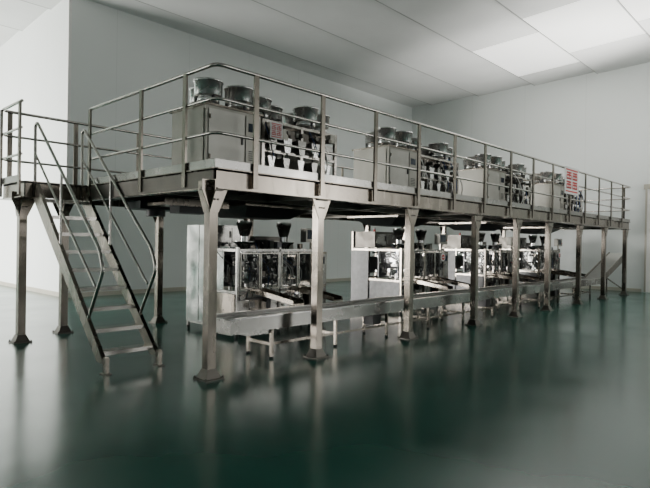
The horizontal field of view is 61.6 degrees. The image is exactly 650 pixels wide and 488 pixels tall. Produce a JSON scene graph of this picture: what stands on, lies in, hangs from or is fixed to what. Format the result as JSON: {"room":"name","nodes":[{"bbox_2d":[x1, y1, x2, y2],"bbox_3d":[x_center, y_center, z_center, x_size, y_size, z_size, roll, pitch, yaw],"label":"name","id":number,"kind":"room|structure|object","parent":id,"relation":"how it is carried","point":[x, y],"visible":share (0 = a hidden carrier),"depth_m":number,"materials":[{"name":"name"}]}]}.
{"room":"processing plant","nodes":[
{"label":"processing plant","id":0,"kind":"room"},
{"bbox_2d":[0,0,66,291],"bbox_3d":[-11.232,-2.851,18.909,11.600,8.450,0.200,1,0,43],"label":"wall","id":1,"kind":"structure","parent":0,"point":[33,61],"depth_m":16.34,"materials":[{"name":"white paint"}]},
{"bbox_2d":[0,281,58,296],"bbox_3d":[-11.293,1.314,18.758,11.830,0.120,0.030,1,0,43],"label":"baseboard","id":2,"kind":"structure","parent":1,"relation":"attached to","point":[49,292],"depth_m":16.17,"materials":[{"name":"white"}]},
{"bbox_2d":[64,0,411,292],"bbox_3d":[-1.467,-2.702,20.629,0.200,8.450,16.140,1,0,43],"label":"wall","id":3,"kind":"structure","parent":0,"point":[115,53],"depth_m":16.56,"materials":[{"name":"white paint"}]},
{"bbox_2d":[65,0,71,183],"bbox_3d":[-6.959,-2.683,14.742,0.100,8.030,0.080,1,0,43],"label":"trim","id":4,"kind":"structure","parent":3,"relation":"attached to","point":[69,6],"depth_m":14.71,"materials":[{"name":"white paint"}]},
{"bbox_2d":[68,277,388,297],"bbox_3d":[-1.449,1.464,20.561,0.030,0.120,16.140,1,0,43],"label":"baseboard","id":5,"kind":"structure","parent":3,"relation":"attached to","point":[117,292],"depth_m":16.38,"materials":[{"name":"grey"}]},
{"bbox_2d":[0,278,649,487],"bbox_3d":[-2.461,1.630,11.966,34.400,0.200,30.400,1,0,43],"label":"floor","id":6,"kind":"structure","parent":0,"point":[560,397],"depth_m":5.50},
{"bbox_2d":[33,122,164,375],"bbox_3d":[-3.198,-0.131,7.517,2.530,3.322,0.780,1,0,43],"label":"staircase","id":7,"kind":"structure","parent":6,"relation":"on","point":[55,237],"depth_m":7.38,"materials":[{"name":"silver metal"}]},
{"bbox_2d":[186,220,342,338],"bbox_3d":[-0.855,0.576,9.951,2.485,1.970,2.430,1,0,43],"label":"machine","id":8,"kind":"object","parent":6,"relation":"on","point":[275,261],"visible":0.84,"depth_m":9.72,"materials":[{"name":"silver metal"}]},
{"bbox_2d":[0,167,630,382],"bbox_3d":[2.544,0.385,13.518,4.630,2.440,17.740,1,0,43],"label":"platform","id":9,"kind":"object","parent":6,"relation":"on","point":[213,186],"visible":0.86,"depth_m":8.37,"materials":[{"name":"silver metal"}]},
{"bbox_2d":[125,197,228,216],"bbox_3d":[-2.373,-0.550,8.531,1.400,0.220,1.100,1,0,43],"label":"tray","id":10,"kind":"object","parent":9,"relation":"attached to","point":[153,207],"visible":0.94,"depth_m":8.12,"materials":[{"name":"silver metal"}]},
{"bbox_2d":[169,77,336,177],"bbox_3d":[-0.976,-1.544,8.396,0.946,1.330,2.656,1,0,43],"label":"machine","id":11,"kind":"object","parent":9,"relation":"on","point":[207,116],"visible":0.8,"depth_m":7.66,"materials":[{"name":"metal"}]},
{"bbox_2d":[270,121,282,139],"bbox_3d":[-0.712,-1.652,7.947,0.023,0.240,0.240,1,0,43],"label":"warning sign","id":12,"kind":"object","parent":11,"relation":"attached to","point":[276,129],"visible":1,"depth_m":7.94,"materials":[{"name":"white paint"}]},
{"bbox_2d":[218,203,312,219],"bbox_3d":[-1.181,-0.543,9.495,1.400,0.200,1.600,1,0,43],"label":"beam","id":13,"kind":"structure","parent":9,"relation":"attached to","point":[255,211],"depth_m":9.09,"materials":[{"name":"silver metal"}]},
{"bbox_2d":[0,62,630,226],"bbox_3d":[2.567,-1.337,13.517,4.608,1.403,17.728,1,0,43],"label":"guard railing","id":14,"kind":"object","parent":9,"relation":"on","point":[254,167],"visible":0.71,"depth_m":8.21,"materials":[{"name":"silver metal"}]},
{"bbox_2d":[564,166,578,195],"bbox_3d":[6.422,-1.637,14.192,0.023,0.700,1.000,1,0,43],"label":"warning sign","id":15,"kind":"object","parent":14,"relation":"attached to","point":[571,183],"visible":1,"depth_m":14.17,"materials":[{"name":"white paint"}]},
{"bbox_2d":[347,215,438,226],"bbox_3d":[1.558,-0.508,12.383,1.400,0.200,1.600,1,0,43],"label":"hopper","id":16,"kind":"object","parent":9,"relation":"attached to","point":[377,220],"visible":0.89,"depth_m":11.98,"materials":[{"name":"silver metal"}]},
{"bbox_2d":[352,127,462,194],"bbox_3d":[1.804,-1.508,11.324,0.947,1.330,2.772,1,0,43],"label":"machine","id":17,"kind":"object","parent":9,"relation":"on","point":[389,152],"visible":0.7,"depth_m":10.55,"materials":[{"name":"metal"}]},
{"bbox_2d":[439,222,512,230],"bbox_3d":[4.208,-0.474,15.175,1.400,0.200,1.600,1,0,43],"label":"hopper","id":18,"kind":"object","parent":9,"relation":"attached to","point":[463,226],"visible":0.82,"depth_m":14.81,"materials":[{"name":"silver metal"}]},
{"bbox_2d":[458,153,531,207],"bbox_3d":[4.435,-1.473,14.055,1.004,1.330,2.656,1,0,43],"label":"machine","id":19,"kind":"object","parent":9,"relation":"on","point":[472,170],"visible":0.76,"depth_m":13.31,"materials":[{"name":"metal"}]},
{"bbox_2d":[503,227,564,233],"bbox_3d":[6.927,-0.439,18.040,1.400,0.200,1.600,1,0,43],"label":"hopper","id":20,"kind":"object","parent":9,"relation":"attached to","point":[524,230],"visible":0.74,"depth_m":17.58,"materials":[{"name":"silver metal"}]},
{"bbox_2d":[523,171,583,212],"bbox_3d":[7.152,-1.438,16.922,1.001,1.330,2.656,1,0,43],"label":"machine","id":21,"kind":"object","parent":9,"relation":"on","point":[542,185],"visible":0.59,"depth_m":16.06,"materials":[{"name":"metal"}]},
{"bbox_2d":[351,228,469,314],"bbox_3d":[2.335,0.617,13.313,2.485,1.970,2.362,1,0,43],"label":"machine","id":22,"kind":"object","parent":6,"relation":"on","point":[430,265],"visible":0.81,"depth_m":13.07,"materials":[{"name":"silver metal"}]},
{"bbox_2d":[216,252,621,358],"bbox_3d":[4.583,0.927,13.417,0.584,1.420,17.410,1,0,43],"label":"conveyor belt","id":23,"kind":"object","parent":6,"relation":"on","point":[249,323],"visible":0.79,"depth_m":9.30,"materials":[{"name":"metal"}]},
{"bbox_2d":[439,232,541,299],"bbox_3d":[5.088,0.652,16.214,2.485,1.970,2.362,1,0,43],"label":"machine","id":24,"kind":"object","parent":6,"relation":"on","point":[495,263],"visible":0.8,"depth_m":15.90,"materials":[{"name":"silver metal"}]},
{"bbox_2d":[498,235,585,294],"bbox_3d":[7.635,0.685,18.898,2.485,1.970,2.362,1,0,43],"label":"machine","id":25,"kind":"object","parent":6,"relation":"on","point":[532,256],"visible":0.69,"depth_m":18.59,"materials":[{"name":"silver metal"}]},
{"bbox_2d":[0,0,649,107],"bbox_3d":[-2.329,-6.766,11.944,34.400,0.306,30.400,1,0,43],"label":"ceiling","id":26,"kind":"structure","parent":0,"point":[410,53],"depth_m":17.19,"materials":[{"name":"white paint"}]},
{"bbox_2d":[412,62,649,292],"bbox_3d":[12.207,-2.483,18.915,22.400,8.450,0.200,1,0,43],"label":"wall","id":27,"kind":"structure","parent":0,"point":[595,124],"depth_m":21.04,"materials":[{"name":"white paint"}]},
{"bbox_2d":[581,286,640,291],"bbox_3d":[7.721,1.601,22.962,9.970,0.120,0.030,1,0,43],"label":"baseboard","id":28,"kind":"structure","parent":27,"relation":"attached to","point":[585,287],"depth_m":20.10,"materials":[{"name":"grey"}]},
{"bbox_2d":[644,184,649,291],"bbox_3d":[12.421,-0.188,18.422,2.950,3.830,0.140,1,0,43],"label":"door","id":29,"kind":"structure","parent":27,"relation":"in","point":[646,186],"depth_m":19.34,"materials":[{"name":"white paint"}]}
]}

